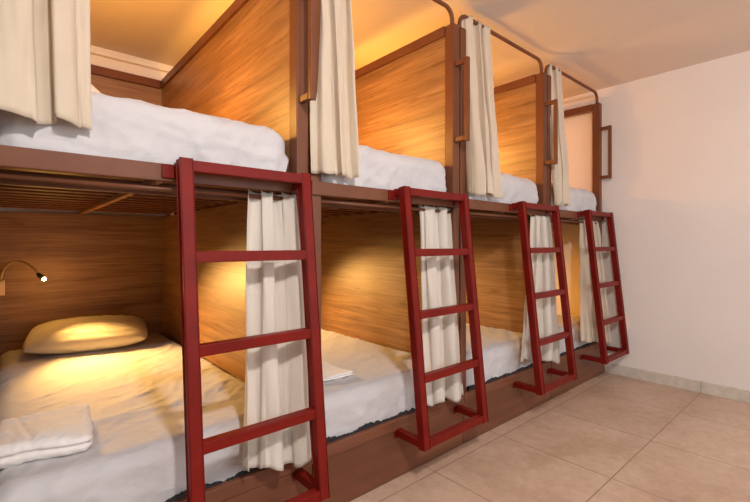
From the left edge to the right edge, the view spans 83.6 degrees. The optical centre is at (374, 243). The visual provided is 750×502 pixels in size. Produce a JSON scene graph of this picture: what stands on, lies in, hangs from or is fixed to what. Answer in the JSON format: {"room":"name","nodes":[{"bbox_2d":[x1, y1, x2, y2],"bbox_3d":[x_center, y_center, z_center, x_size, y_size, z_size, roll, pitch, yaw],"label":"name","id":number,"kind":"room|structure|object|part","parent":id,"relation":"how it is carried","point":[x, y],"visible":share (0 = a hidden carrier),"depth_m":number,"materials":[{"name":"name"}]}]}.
{"room":"dormitory","nodes":[
{"label":"dormitory","id":0,"kind":"room"},
{"bbox_2d":[0,54,173,216],"bbox_3d":[-1.651,-0.120,3.163,6.062,2.440,0.100,0,0,-41],"label":"wall","id":1,"kind":"structure","parent":0,"point":[96,60],"depth_m":2.96,"materials":[{"name":"white paint"}]},
{"bbox_2d":[91,45,173,72],"bbox_3d":[-1.530,-1.315,3.176,5.862,0.050,0.040,0,0,-41],"label":"trim","id":2,"kind":"structure","parent":1,"relation":"attached to","point":[95,50],"depth_m":2.97,"materials":[{"name":"beige wood"}]},
{"bbox_2d":[90,0,749,98],"bbox_3d":[0.297,-1.370,1.001,6.162,0.060,5.920,0,0,-41],"label":"ceiling","id":3,"kind":"structure","parent":0,"point":[600,44],"depth_m":2.63,"materials":[{"name":"paint"}]},
{"bbox_2d":[350,372,749,501],"bbox_3d":[0.297,1.130,1.001,6.162,0.060,5.920,0,0,-41],"label":"floor","id":4,"kind":"structure","parent":0,"point":[609,437],"depth_m":2.17,"materials":[{"name":"tile"}]},
{"bbox_2d":[0,0,329,501],"bbox_3d":[-1.215,-0.105,2.019,0.989,2.410,2.188,0,0,-41],"label":"bunk bed","id":5,"kind":"object","parent":4,"relation":"on","point":[183,274],"visible":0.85,"depth_m":1.97,"materials":[{"name":"brown wood"}]},
{"bbox_2d":[0,260,45,295],"bbox_3d":[-2.101,0.203,2.488,0.350,0.214,0.041,0,0,14],"label":"reading lamp","id":6,"kind":"object","parent":5,"relation":"attached to","point":[40,276],"visible":1,"depth_m":2.48,"materials":[{"name":"gold plastic"}]},
{"bbox_3d":[-2.253,0.265,2.528,0.034,0.090,0.022,0,0,-41],"label":"wall plate","id":7,"kind":"part","parent":6,"relation":"part of","materials":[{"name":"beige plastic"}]},
{"bbox_2d":[0,0,91,129],"bbox_3d":[-0.905,-0.815,1.109,0.262,1.006,0.137,0,0,-41],"label":"curtain","id":8,"kind":"object","parent":5,"relation":"hanging from","point":[45,45],"visible":1,"depth_m":1.12,"materials":[{"name":"beige fabric"}]},
{"bbox_3d":[-1.928,0.350,2.837,0.985,1.100,0.018,0,0,-41],"label":"panel","id":9,"kind":"part","parent":5,"relation":"part of","materials":[{"name":"brown wood"}]},
{"bbox_3d":[-1.920,-1.178,2.824,0.863,0.056,0.042,0,0,-41],"label":"panel trim","id":10,"kind":"part","parent":5,"relation":"part of","materials":[{"name":"brown wood"}]},
{"bbox_3d":[-1.928,-0.695,2.837,0.985,0.910,0.018,0,0,-41],"label":"panel","id":11,"kind":"part","parent":5,"relation":"part of","materials":[{"name":"brown wood"}]},
{"bbox_2d":[0,333,258,501],"bbox_3d":[-1.278,0.732,2.075,0.903,0.208,1.954,0,0,-41],"label":"mattress","id":12,"kind":"object","parent":5,"relation":"on","point":[133,393],"visible":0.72,"depth_m":1.55,"materials":[{"name":"white fabric"}]},
{"bbox_2d":[0,403,92,468],"bbox_3d":[-1.064,0.605,1.348,0.260,0.075,0.333,0,0,-35],"label":"folded towel","id":13,"kind":"object","parent":12,"relation":"on","point":[65,431],"visible":1,"depth_m":1.27,"materials":[{"name":"white fabric"}]},
{"bbox_2d":[22,315,147,353],"bbox_3d":[-1.758,0.548,2.588,0.623,0.180,0.411,0,0,-33],"label":"pillow","id":14,"kind":"object","parent":12,"relation":"on","point":[88,333],"visible":1,"depth_m":2.47,"materials":[{"name":"fabric"}]},
{"bbox_3d":[-0.651,-0.176,1.371,0.878,0.016,0.015,0,0,-41],"label":"curtain rod","id":15,"kind":"part","parent":5,"relation":"part of","materials":[{"name":"brown metal"}]},
{"bbox_2d":[0,91,288,171],"bbox_3d":[-1.284,-0.358,2.081,0.903,0.243,1.950,0,0,-41],"label":"mattress","id":16,"kind":"object","parent":5,"relation":"on","point":[122,128],"visible":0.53,"depth_m":1.32,"materials":[{"name":"white fabric"}]},
{"bbox_2d":[91,84,99,92],"bbox_3d":[-1.165,-0.538,1.447,0.260,0.164,0.340,0,0,31],"label":"pillow","id":17,"kind":"object","parent":16,"relation":"on","point":[93,88],"visible":0.02,"depth_m":1.50,"materials":[{"name":"fabric"}]},
{"bbox_3d":[-0.632,-0.226,1.351,0.983,0.055,0.012,0,0,-41],"label":"rail","id":18,"kind":"part","parent":5,"relation":"part of","materials":[{"name":"brown wood"}]},
{"bbox_3d":[-0.951,-1.179,2.412,0.054,0.054,1.888,0,0,-41],"label":"panel trim","id":19,"kind":"part","parent":5,"relation":"part of","materials":[{"name":"brown wood"}]},
{"bbox_3d":[-0.953,0.325,2.412,0.022,1.050,1.890,0,0,-41],"label":"panel","id":20,"kind":"part","parent":5,"relation":"part of","materials":[{"name":"brown wood"}]},
{"bbox_3d":[-0.953,-0.696,2.412,0.022,0.912,1.890,0,0,-41],"label":"panel","id":21,"kind":"part","parent":5,"relation":"part of","materials":[{"name":"brown wood"}]},
{"bbox_3d":[-0.627,0.846,1.342,0.989,0.052,0.028,0,0,-41],"label":"rail","id":22,"kind":"part","parent":5,"relation":"part of","materials":[{"name":"brown wood"}]},
{"bbox_3d":[-0.629,0.986,1.345,0.989,0.224,0.018,0,0,-41],"label":"panel","id":23,"kind":"part","parent":5,"relation":"part of","materials":[{"name":"brown wood"}]},
{"bbox_2d":[242,189,311,471],"bbox_3d":[-0.367,0.318,1.539,0.274,1.040,0.176,0,0,-41],"label":"curtain","id":24,"kind":"object","parent":5,"relation":"hanging from","point":[276,375],"visible":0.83,"depth_m":1.55,"materials":[{"name":"white fabric"}]},
{"bbox_3d":[-0.305,-0.053,1.683,0.053,2.306,0.060,0,0,-41],"label":"post","id":25,"kind":"part","parent":5,"relation":"part of","materials":[{"name":"brown wood"}]},
{"bbox_3d":[-0.240,-0.774,1.600,0.023,0.448,0.023,0,0,-41],"label":"grab handle","id":26,"kind":"part","parent":5,"relation":"part of","materials":[{"name":"brown wood"}]},
{"bbox_2d":[174,0,488,501],"bbox_3d":[-0.475,-0.105,2.663,0.966,2.410,2.188,0,0,-41],"label":"bunk bed","id":27,"kind":"object","parent":4,"relation":"on","point":[368,267],"visible":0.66,"depth_m":2.31,"materials":[{"name":"brown wood"}]},
{"bbox_3d":[-0.258,-0.053,1.724,0.052,2.306,0.060,0,0,-41],"label":"post","id":28,"kind":"part","parent":27,"relation":"part of","materials":[{"name":"brown wood"}]},
{"bbox_2d":[201,145,446,206],"bbox_3d":[-0.544,-0.357,2.726,0.880,0.241,1.947,0,0,-41],"label":"mattress","id":29,"kind":"object","parent":27,"relation":"on","point":[380,169],"visible":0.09,"depth_m":2.00,"materials":[{"name":"white fabric"}]},
{"bbox_2d":[309,0,358,179],"bbox_3d":[-0.181,-0.796,1.742,0.214,1.045,0.111,0,0,-41],"label":"curtain","id":30,"kind":"object","parent":27,"relation":"hanging from","point":[334,146],"visible":0.91,"depth_m":1.74,"materials":[{"name":"beige fabric"}]},
{"bbox_3d":[-0.222,0.325,3.048,0.022,1.050,1.890,0,0,-41],"label":"panel","id":31,"kind":"part","parent":27,"relation":"part of","materials":[{"name":"brown wood"}]},
{"bbox_2d":[321,329,446,443],"bbox_3d":[-0.537,0.731,2.718,0.880,0.210,1.951,0,0,-41],"label":"mattress","id":32,"kind":"object","parent":27,"relation":"on","point":[380,388],"visible":0.24,"depth_m":2.00,"materials":[{"name":"white fabric"}]},
{"bbox_2d":[322,362,352,380],"bbox_3d":[-0.300,0.626,2.039,0.274,0.029,0.291,0,0,-44],"label":"folded towel","id":33,"kind":"object","parent":32,"relation":"on","point":[330,372],"visible":0.35,"depth_m":2.02,"materials":[{"name":"white fabric"}]},
{"bbox_3d":[0.108,-0.226,1.995,0.960,0.055,0.012,0,0,-41],"label":"rail","id":34,"kind":"part","parent":27,"relation":"part of","materials":[{"name":"brown wood"}]},
{"bbox_3d":[0.089,-0.176,2.016,0.855,0.016,0.015,0,0,-41],"label":"curtain rod","id":35,"kind":"part","parent":27,"relation":"part of","materials":[{"name":"brown metal"}]},
{"bbox_3d":[0.114,0.846,1.987,0.966,0.052,0.028,0,0,-41],"label":"rail","id":36,"kind":"part","parent":27,"relation":"part of","materials":[{"name":"brown wood"}]},
{"bbox_3d":[0.112,0.986,1.989,0.966,0.224,0.018,0,0,-41],"label":"panel","id":37,"kind":"part","parent":27,"relation":"part of","materials":[{"name":"brown wood"}]},
{"bbox_3d":[-0.222,-0.696,3.048,0.022,0.912,1.890,0,0,-41],"label":"panel","id":38,"kind":"part","parent":27,"relation":"part of","materials":[{"name":"brown wood"}]},
{"bbox_3d":[-0.219,-1.179,3.049,0.054,0.054,1.888,0,0,-41],"label":"panel trim","id":39,"kind":"part","parent":27,"relation":"part of","materials":[{"name":"brown wood"}]},
{"bbox_2d":[418,205,463,405],"bbox_3d":[0.337,0.299,2.153,0.301,1.003,0.160,0,0,-41],"label":"curtain","id":40,"kind":"object","parent":27,"relation":"hanging from","point":[440,335],"visible":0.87,"depth_m":2.15,"materials":[{"name":"beige fabric"}]},
{"bbox_3d":[0.085,-1.255,2.022,0.928,0.110,0.023,0,0,-41],"label":"curtain rod","id":41,"kind":"part","parent":27,"relation":"part of","materials":[{"name":"brown metal"}]},
{"bbox_3d":[0.426,-0.053,2.320,0.053,2.306,0.060,0,0,-41],"label":"post","id":42,"kind":"part","parent":27,"relation":"part of","materials":[{"name":"brown wood"}]},
{"bbox_3d":[0.491,-0.774,2.237,0.023,0.448,0.023,0,0,-41],"label":"grab handle","id":43,"kind":"part","parent":27,"relation":"part of","materials":[{"name":"brown wood"}]},
{"bbox_2d":[321,14,576,443],"bbox_3d":[0.272,-0.105,3.313,1.006,2.410,2.188,0,0,-41],"label":"bunk bed","id":44,"kind":"object","parent":4,"relation":"on","point":[502,251],"visible":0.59,"depth_m":2.93,"materials":[{"name":"brown wood"}]},
{"bbox_3d":[0.474,-0.053,2.361,0.052,2.306,0.060,0,0,-41],"label":"post","id":45,"kind":"part","parent":44,"relation":"part of","materials":[{"name":"brown wood"}]},
{"bbox_2d":[460,11,502,197],"bbox_3d":[0.615,-0.793,2.426,0.288,1.051,0.133,0,0,-41],"label":"curtain","id":46,"kind":"object","parent":44,"relation":"hanging from","point":[483,175],"visible":0.86,"depth_m":2.41,"materials":[{"name":"beige fabric"}]},
{"bbox_3d":[0.533,0.325,3.705,0.022,1.050,1.890,0,0,-41],"label":"panel","id":47,"kind":"part","parent":44,"relation":"part of","materials":[{"name":"brown wood"}]},
{"bbox_3d":[0.832,-0.176,2.662,0.885,0.016,0.015,0,0,-41],"label":"curtain rod","id":48,"kind":"part","parent":44,"relation":"part of","materials":[{"name":"brown metal"}]},
{"bbox_3d":[0.828,-1.255,2.669,0.958,0.110,0.023,0,0,-41],"label":"curtain rod","id":49,"kind":"part","parent":44,"relation":"part of","materials":[{"name":"brown metal"}]},
{"bbox_2d":[466,172,537,203],"bbox_3d":[0.200,-0.355,3.371,0.910,0.239,1.946,0,0,-41],"label":"mattress","id":50,"kind":"object","parent":44,"relation":"on","point":[515,189],"visible":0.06,"depth_m":2.71,"materials":[{"name":"white fabric"}]},
{"bbox_2d":[466,323,544,390],"bbox_3d":[0.205,0.733,3.366,0.910,0.207,1.954,0,0,-41],"label":"mattress","id":51,"kind":"object","parent":44,"relation":"on","point":[501,348],"visible":0.14,"depth_m":2.65,"materials":[{"name":"white fabric"}]},
{"bbox_3d":[0.855,0.986,2.636,0.996,0.224,0.018,0,0,-41],"label":"panel","id":52,"kind":"part","parent":44,"relation":"part of","materials":[{"name":"brown wood"}]},
{"bbox_3d":[0.857,0.846,2.633,0.996,0.052,0.028,0,0,-41],"label":"rail","id":53,"kind":"part","parent":44,"relation":"part of","materials":[{"name":"brown wood"}]},
{"bbox_3d":[0.851,-0.226,2.642,0.990,0.055,0.012,0,0,-41],"label":"rail","id":54,"kind":"part","parent":44,"relation":"part of","materials":[{"name":"brown wood"}]},
{"bbox_3d":[0.533,-0.696,3.705,0.022,0.912,1.890,0,0,-41],"label":"panel","id":55,"kind":"part","parent":44,"relation":"part of","materials":[{"name":"brown wood"}]},
{"bbox_3d":[0.535,-1.179,3.705,0.054,0.054,1.888,0,0,-41],"label":"panel trim","id":56,"kind":"part","parent":44,"relation":"part of","materials":[{"name":"brown wood"}]},
{"bbox_2d":[520,214,559,363],"bbox_3d":[1.078,0.311,2.779,0.479,1.019,0.115,0,0,-41],"label":"curtain","id":57,"kind":"object","parent":44,"relation":"hanging from","point":[543,266],"visible":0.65,"depth_m":2.83,"materials":[{"name":"beige fabric"}]},
{"bbox_3d":[1.181,-0.053,2.976,0.053,2.306,0.060,0,0,-41],"label":"post","id":58,"kind":"part","parent":44,"relation":"part of","materials":[{"name":"brown wood"}]},
{"bbox_3d":[1.246,-0.774,2.893,0.023,0.448,0.023,0,0,-41],"label":"grab handle","id":59,"kind":"part","parent":44,"relation":"part of","materials":[{"name":"brown wood"}]},
{"bbox_2d":[470,64,628,398],"bbox_3d":[1.011,-0.105,3.957,0.966,2.410,2.188,0,0,-41],"label":"bunk bed","id":60,"kind":"object","parent":4,"relation":"on","point":[591,360],"visible":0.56,"depth_m":3.36,"materials":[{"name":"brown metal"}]},
{"bbox_3d":[1.228,-0.053,3.017,0.052,2.306,0.060,0,0,-41],"label":"post","id":61,"kind":"part","parent":60,"relation":"part of","materials":[{"name":"brown wood"}]},
{"bbox_2d":[544,61,570,206],"bbox_3d":[1.331,-0.792,3.059,0.212,1.051,0.120,0,0,-41],"label":"curtain","id":62,"kind":"object","parent":60,"relation":"hanging from","point":[560,171],"visible":0.7,"depth_m":3.05,"materials":[{"name":"beige fabric"}]},
{"bbox_3d":[1.571,-1.255,3.316,0.928,0.110,0.023,0,0,-41],"label":"curtain rod","id":63,"kind":"part","parent":60,"relation":"part of","materials":[{"name":"brown metal"}]},
{"bbox_2d":[551,183,596,211],"bbox_3d":[0.954,-0.354,4.024,0.905,0.236,1.950,0,0,-41],"label":"mattress","id":64,"kind":"object","parent":60,"relation":"on","point":[581,199],"visible":0.06,"depth_m":3.36,"materials":[{"name":"white fabric"}]},
{"bbox_3d":[1.575,-0.176,3.309,0.855,0.016,0.015,0,0,-41],"label":"curtain rod","id":65,"kind":"part","parent":60,"relation":"part of","materials":[{"name":"brown metal"}]},
{"bbox_3d":[1.600,0.846,3.280,0.966,0.052,0.028,0,0,-41],"label":"rail","id":66,"kind":"part","parent":60,"relation":"part of","materials":[{"name":"brown wood"}]},
{"bbox_3d":[1.594,-0.226,3.288,0.960,0.055,0.012,0,0,-41],"label":"rail","id":67,"kind":"part","parent":60,"relation":"part of","materials":[{"name":"brown wood"}]},
{"bbox_2d":[557,314,595,355],"bbox_3d":[0.958,0.732,4.020,0.905,0.208,1.954,0,0,-41],"label":"mattress","id":68,"kind":"object","parent":60,"relation":"on","point":[575,320],"visible":0.04,"depth_m":3.30,"materials":[{"name":"white fabric"}]},
{"bbox_3d":[1.598,0.986,3.282,0.966,0.224,0.018,0,0,-41],"label":"panel","id":69,"kind":"part","parent":60,"relation":"part of","materials":[{"name":"brown wood"}]},
{"bbox_3d":[1.267,-1.179,4.342,0.054,0.054,1.888,0,0,-41],"label":"panel trim","id":70,"kind":"part","parent":60,"relation":"part of","materials":[{"name":"brown wood"}]},
{"bbox_2d":[579,219,610,343],"bbox_3d":[1.747,0.314,3.381,0.533,1.032,0.149,0,0,-41],"label":"curtain","id":71,"kind":"object","parent":60,"relation":"hanging from","point":[588,326],"visible":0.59,"depth_m":3.35,"materials":[{"name":"beige fabric"}]},
{"bbox_3d":[1.913,-0.053,3.613,0.053,2.306,0.060,0,0,-41],"label":"post","id":72,"kind":"part","parent":60,"relation":"part of","materials":[{"name":"brown wood"}]},
{"bbox_3d":[1.977,-0.774,3.530,0.023,0.448,0.023,0,0,-41],"label":"grab handle","id":73,"kind":"part","parent":60,"relation":"part of","materials":[{"name":"brown wood"}]},
{"bbox_2d":[551,50,749,390],"bbox_3d":[2.583,-0.120,2.990,0.100,2.440,5.920,0,0,-41],"label":"wall","id":74,"kind":"structure","parent":0,"point":[677,194],"depth_m":3.23,"materials":[{"name":"white paint"}]},
{"bbox_2d":[605,363,749,402],"bbox_3d":[3.525,1.057,1.823,0.013,0.086,4.733,0,0,-41],"label":"baseboard","id":75,"kind":"structure","parent":74,"relation":"attached to","point":[737,394],"depth_m":3.19,"materials":[{"name":"tile"}]}
]}

